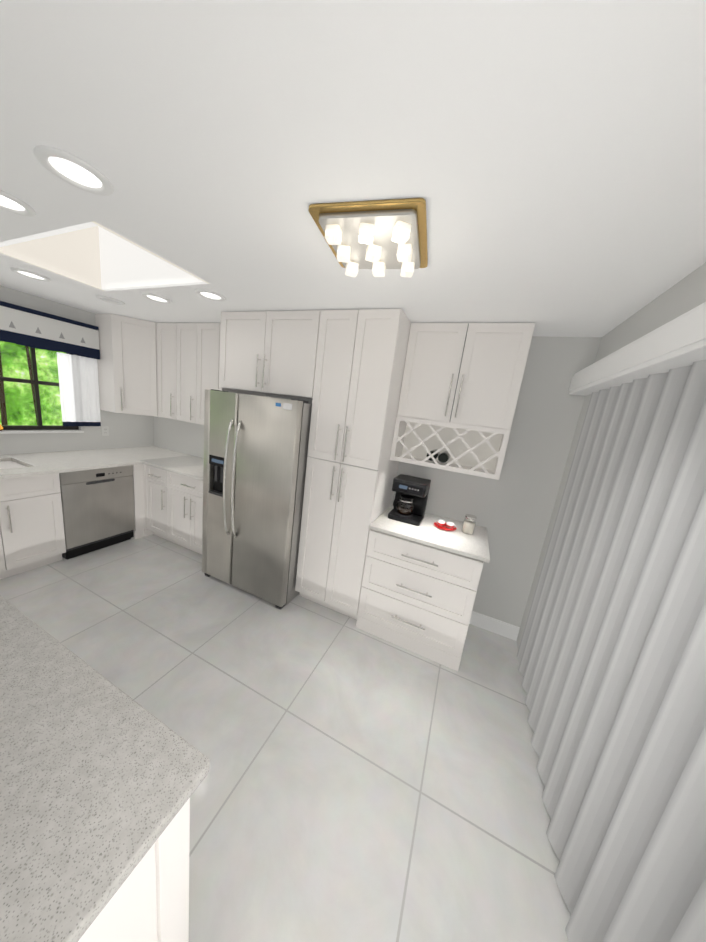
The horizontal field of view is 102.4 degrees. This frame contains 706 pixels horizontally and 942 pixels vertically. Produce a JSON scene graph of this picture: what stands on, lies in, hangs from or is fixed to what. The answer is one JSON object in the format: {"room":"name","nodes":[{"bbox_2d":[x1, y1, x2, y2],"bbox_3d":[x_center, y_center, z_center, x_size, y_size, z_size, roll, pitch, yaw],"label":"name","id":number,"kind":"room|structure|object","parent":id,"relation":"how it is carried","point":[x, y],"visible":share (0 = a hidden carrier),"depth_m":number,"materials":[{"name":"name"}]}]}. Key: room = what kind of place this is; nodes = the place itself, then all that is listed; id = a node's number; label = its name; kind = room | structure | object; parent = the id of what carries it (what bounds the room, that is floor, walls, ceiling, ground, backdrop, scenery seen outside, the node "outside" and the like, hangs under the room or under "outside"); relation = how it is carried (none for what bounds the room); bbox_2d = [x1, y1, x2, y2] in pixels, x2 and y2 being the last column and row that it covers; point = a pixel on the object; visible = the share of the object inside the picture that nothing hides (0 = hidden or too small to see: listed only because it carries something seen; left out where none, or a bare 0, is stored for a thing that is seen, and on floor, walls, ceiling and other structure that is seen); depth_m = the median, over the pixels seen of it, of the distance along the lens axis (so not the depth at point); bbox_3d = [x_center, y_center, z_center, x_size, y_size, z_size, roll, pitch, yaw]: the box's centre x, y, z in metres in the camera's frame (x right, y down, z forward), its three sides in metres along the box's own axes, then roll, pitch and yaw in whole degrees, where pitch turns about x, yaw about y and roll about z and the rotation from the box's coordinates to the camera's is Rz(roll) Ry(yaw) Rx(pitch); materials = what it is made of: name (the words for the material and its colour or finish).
{"room":"kitchen","nodes":[
{"label":"kitchen","id":0,"kind":"room"},
{"bbox_2d":[0,285,146,454],"bbox_3d":[-3.900,-0.280,1.518,0.140,2.440,5.400,12,13,22],"label":"wall","id":1,"kind":"structure","parent":0,"point":[18,298],"depth_m":2.81,"materials":[{"name":"grey paint"}]},
{"bbox_2d":[0,341,83,433],"bbox_3d":[-3.436,-0.810,2.316,0.195,1.000,1.836,12,13,22],"label":"window","id":2,"kind":"structure","parent":1,"relation":"in","point":[30,399],"depth_m":2.85,"materials":[{"name":"glass"}]},
{"bbox_2d":[0,301,99,358],"bbox_3d":[-3.285,-1.282,2.211,0.076,0.343,2.136,12,13,22],"label":"window valance","id":3,"kind":"object","parent":1,"relation":"attached to","point":[25,326],"visible":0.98,"depth_m":2.78,"materials":[{"name":"white fabric"}]},
{"bbox_2d":[57,352,100,425],"bbox_3d":[-3.007,-0.872,3.131,0.025,0.755,0.340,12,13,22],"label":"sheer curtain","id":4,"kind":"object","parent":3,"relation":"hanging from","point":[79,388],"visible":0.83,"depth_m":3.12,"materials":[{"name":"white fabric"}]},
{"bbox_2d":[0,410,151,454],"bbox_3d":[-3.744,-0.238,1.731,0.003,0.468,4.899,12,13,22],"label":"backsplash","id":5,"kind":"structure","parent":1,"relation":"attached to","point":[132,430],"depth_m":3.35,"materials":[{"name":"paint"}]},
{"bbox_2d":[101,426,108,435],"bbox_3d":[-2.996,-0.484,3.433,0.008,0.114,0.070,12,13,22],"label":"electrical outlet plate","id":6,"kind":"object","parent":5,"relation":"attached to","point":[105,430],"visible":1,"depth_m":3.43,"materials":[{"name":"white plastic"}]},
{"bbox_2d":[95,314,157,416],"bbox_3d":[-2.524,-1.215,3.411,0.608,1.046,0.608,12,13,22],"label":"upper cabinet","id":7,"kind":"object","parent":1,"relation":"attached to","point":[128,370],"visible":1,"depth_m":3.20,"materials":[{"name":"white paint"}]},
{"bbox_2d":[0,534,570,941],"bbox_3d":[-1.832,1.423,0.876,5.350,0.100,6.000,12,13,22],"label":"floor","id":8,"kind":"structure","parent":0,"point":[357,785],"depth_m":1.48,"materials":[{"name":"tile"}]},
{"bbox_2d":[0,459,65,578],"bbox_3d":[-3.189,0.427,2.340,0.817,0.908,0.915,12,13,22],"label":"base cabinet","id":9,"kind":"object","parent":8,"relation":"on","point":[32,535],"depth_m":2.44,"materials":[{"name":"white paint"}]},
{"bbox_2d":[59,465,134,559],"bbox_3d":[-2.884,0.333,3.028,0.730,0.886,0.592,12,13,22],"label":"dishwasher","id":10,"kind":"object","parent":8,"relation":"on","point":[98,508],"visible":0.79,"depth_m":2.85,"materials":[{"name":"grey metal"}]},
{"bbox_2d":[78,798,189,941],"bbox_3d":[-1.009,1.064,0.659,1.030,0.888,0.620,12,13,22],"label":"base cabinet","id":11,"kind":"object","parent":8,"relation":"on","point":[148,901],"visible":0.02,"depth_m":0.59,"materials":[{"name":"white paint"}]},
{"bbox_2d":[0,596,209,941],"bbox_3d":[-1.763,0.447,0.883,2.874,0.030,0.660,12,13,22],"label":"countertop","id":12,"kind":"structure","parent":11,"relation":"on","point":[102,778],"depth_m":0.59,"materials":[{"name":"stone"}]},
{"bbox_2d":[131,464,152,538],"bbox_3d":[-2.647,0.235,3.632,0.778,0.889,0.709,12,13,22],"label":"cabinet filler","id":13,"kind":"object","parent":8,"relation":"on","point":[140,530],"visible":0.23,"depth_m":3.21,"materials":[{"name":"white paint"}]},
{"bbox_2d":[144,464,202,553],"bbox_3d":[-1.776,0.412,3.313,1.107,0.889,0.647,12,13,22],"label":"base cabinet","id":14,"kind":"object","parent":8,"relation":"on","point":[173,507],"visible":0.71,"depth_m":3.08,"materials":[{"name":"white paint"}]},
{"bbox_2d":[0,446,183,478],"bbox_3d":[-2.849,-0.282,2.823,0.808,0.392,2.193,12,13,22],"label":"countertop","id":15,"kind":"structure","parent":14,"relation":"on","point":[44,463],"depth_m":2.88,"materials":[{"name":"stone"}]},
{"bbox_2d":[140,454,203,480],"bbox_3d":[-1.705,-0.033,3.218,1.075,0.030,0.638,12,13,22],"label":"countertop","id":16,"kind":"structure","parent":14,"relation":"on","point":[183,464],"depth_m":3.14,"materials":[{"name":"stone"}]},
{"bbox_2d":[202,389,311,609],"bbox_3d":[-0.806,0.202,2.726,0.958,1.773,0.829,12,13,22],"label":"refrigerator","id":17,"kind":"object","parent":8,"relation":"on","point":[255,459],"visible":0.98,"depth_m":2.37,"materials":[{"name":"silver metal"}]},
{"bbox_2d":[295,309,410,619],"bbox_3d":[0.002,0.016,2.475,0.610,2.436,0.647,12,13,22],"label":"pantry cabinet","id":18,"kind":"object","parent":8,"relation":"on","point":[351,470],"visible":0.96,"depth_m":2.17,"materials":[{"name":"white paint"}]},
{"bbox_2d":[356,529,483,670],"bbox_3d":[0.557,0.904,2.370,0.812,0.889,0.647,12,13,22],"label":"base drawers","id":19,"kind":"object","parent":8,"relation":"on","point":[417,598],"visible":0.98,"depth_m":2.10,"materials":[{"name":"white paint"}]},
{"bbox_2d":[369,505,489,562],"bbox_3d":[0.627,0.459,2.275,0.836,0.030,0.638,12,13,22],"label":"countertop","id":20,"kind":"structure","parent":19,"relation":"on","point":[474,545],"depth_m":2.11,"materials":[{"name":"stone"}]},
{"bbox_2d":[388,474,430,525],"bbox_3d":[0.469,0.231,2.363,0.265,0.335,0.264,12,13,22],"label":"coffee maker","id":21,"kind":"object","parent":20,"relation":"on","point":[410,500],"visible":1,"depth_m":2.31,"materials":[{"name":"black plastic"}]},
{"bbox_2d":[434,519,456,530],"bbox_3d":[0.741,0.431,2.277,0.176,0.048,0.176,12,13,22],"label":"saucer","id":22,"kind":"object","parent":20,"relation":"on","point":[444,525],"visible":1,"depth_m":2.26,"materials":[{"name":"red ceramic"}]},
{"bbox_2d":[462,514,476,534],"bbox_3d":[0.909,0.417,2.224,0.090,0.138,0.090,12,13,22],"label":"glass jar","id":23,"kind":"object","parent":20,"relation":"on","point":[468,527],"visible":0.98,"depth_m":2.20,"materials":[{"name":"white"}]},
{"bbox_2d":[0,0,705,336],"bbox_3d":[-1.463,-1.491,0.267,5.350,1.020,6.000,12,13,22],"label":"ceiling","id":24,"kind":"structure","parent":0,"point":[545,160],"depth_m":0.79,"materials":[{"name":"white paint"}]},
{"bbox_2d":[0,190,35,216],"bbox_3d":[-1.514,-1.164,1.221,0.204,0.013,0.204,12,13,22],"label":"recessed light","id":25,"kind":"object","parent":24,"relation":"in","point":[12,204],"visible":1,"depth_m":1.25,"materials":[{"name":"white"}]},
{"bbox_2d":[10,268,50,281],"bbox_3d":[-2.413,-1.468,2.129,0.204,0.013,0.204,12,13,22],"label":"recessed light","id":26,"kind":"object","parent":24,"relation":"in","point":[30,274],"visible":1,"depth_m":2.12,"materials":[{"name":"white"}]},
{"bbox_2d":[34,145,113,195],"bbox_3d":[-0.978,-1.051,1.004,0.204,0.013,0.204,12,13,22],"label":"recessed light","id":27,"kind":"object","parent":24,"relation":"in","point":[73,170],"visible":0.98,"depth_m":0.99,"materials":[{"name":"white"}]},
{"bbox_2d":[96,295,124,304],"bbox_3d":[-2.161,-1.521,2.535,0.204,0.013,0.204,12,13,22],"label":"recessed light","id":28,"kind":"object","parent":24,"relation":"in","point":[110,300],"visible":1,"depth_m":2.52,"materials":[{"name":"white"}]},
{"bbox_2d":[142,293,171,303],"bbox_3d":[-1.595,-1.402,2.311,0.204,0.013,0.204,12,13,22],"label":"recessed light","id":29,"kind":"object","parent":24,"relation":"in","point":[157,298],"visible":0.98,"depth_m":2.30,"materials":[{"name":"white"}]},
{"bbox_2d":[195,289,225,301],"bbox_3d":[-1.042,-1.284,2.082,0.204,0.013,0.204,12,13,22],"label":"recessed light","id":30,"kind":"object","parent":24,"relation":"in","point":[210,295],"visible":1,"depth_m":2.07,"materials":[{"name":"white"}]},
{"bbox_2d":[308,198,427,277],"bbox_3d":[0.087,-0.921,1.176,0.420,0.074,0.420,10,12,14],"label":"chandelier","id":31,"kind":"object","parent":24,"relation":"attached to","point":[378,237],"visible":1,"depth_m":1.07,"materials":[{"name":"white glass"}]},
{"bbox_2d":[192,336,601,626],"bbox_3d":[-0.582,-0.196,3.123,5.350,2.440,0.120,12,13,22],"label":"wall","id":32,"kind":"structure","parent":0,"point":[511,509],"depth_m":2.27,"materials":[{"name":"grey paint"}]},
{"bbox_2d":[157,323,180,420],"bbox_3d":[-2.018,-1.140,3.357,0.380,1.046,0.328,12,13,22],"label":"upper cabinet","id":33,"kind":"object","parent":32,"relation":"attached to","point":[168,334],"depth_m":3.21,"materials":[{"name":"white paint"}]},
{"bbox_2d":[152,416,203,457],"bbox_3d":[-1.904,-0.396,3.600,1.854,0.468,0.004,12,13,22],"label":"backsplash","id":34,"kind":"structure","parent":32,"relation":"attached to","point":[184,437],"depth_m":3.77,"materials":[{"name":"paint"}]},
{"bbox_2d":[181,323,200,423],"bbox_3d":[-1.756,-1.084,3.251,0.441,1.046,0.328,12,13,22],"label":"upper cabinet","id":35,"kind":"object","parent":32,"relation":"attached to","point":[188,356],"depth_m":3.08,"materials":[{"name":"white paint"}]},
{"bbox_2d":[201,323,245,424],"bbox_3d":[-1.347,-0.998,3.085,0.700,1.046,0.328,12,13,22],"label":"upper cabinet","id":36,"kind":"object","parent":32,"relation":"attached to","point":[210,332],"depth_m":2.94,"materials":[{"name":"white paint"}]},
{"bbox_2d":[219,310,320,399],"bbox_3d":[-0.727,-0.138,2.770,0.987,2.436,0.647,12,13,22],"label":"upper cabinet","id":37,"kind":"object","parent":32,"relation":"attached to","point":[265,353],"visible":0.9,"depth_m":2.32,"materials":[{"name":"white paint"}]},
{"bbox_2d":[390,323,534,479],"bbox_3d":[0.793,-0.542,2.198,0.812,1.046,0.367,12,13,22],"label":"upper cabinet","id":38,"kind":"object","parent":32,"relation":"attached to","point":[460,388],"visible":1,"depth_m":2.07,"materials":[{"name":"white paint"}]},
{"bbox_2d":[469,611,519,640],"bbox_3d":[1.216,1.352,2.499,0.423,0.128,0.014,12,13,22],"label":"baseboard","id":39,"kind":"structure","parent":32,"relation":"attached to","point":[499,627],"depth_m":2.48,"materials":[{"name":"white wood"}]},
{"bbox_2d":[516,262,705,649],"bbox_3d":[0.549,0.659,-0.281,0.140,2.440,5.400,12,13,22],"label":"wall","id":40,"kind":"structure","parent":0,"point":[687,293],"depth_m":1.48,"materials":[{"name":"grey paint"}]},
{"bbox_2d":[569,302,705,395],"bbox_3d":[0.815,-0.333,0.205,0.111,0.145,3.970,12,13,22],"label":"valance","id":41,"kind":"object","parent":40,"relation":"attached to","point":[679,341],"visible":0.96,"depth_m":1.09,"materials":[{"name":"white"}]},
{"bbox_2d":[517,360,705,941],"bbox_3d":[0.730,0.737,0.377,0.084,2.022,3.613,12,13,22],"label":"vertical blinds","id":42,"kind":"object","parent":41,"relation":"hanging from","point":[611,655],"visible":0.9,"depth_m":1.00,"materials":[{"name":"fabric"}]}
]}

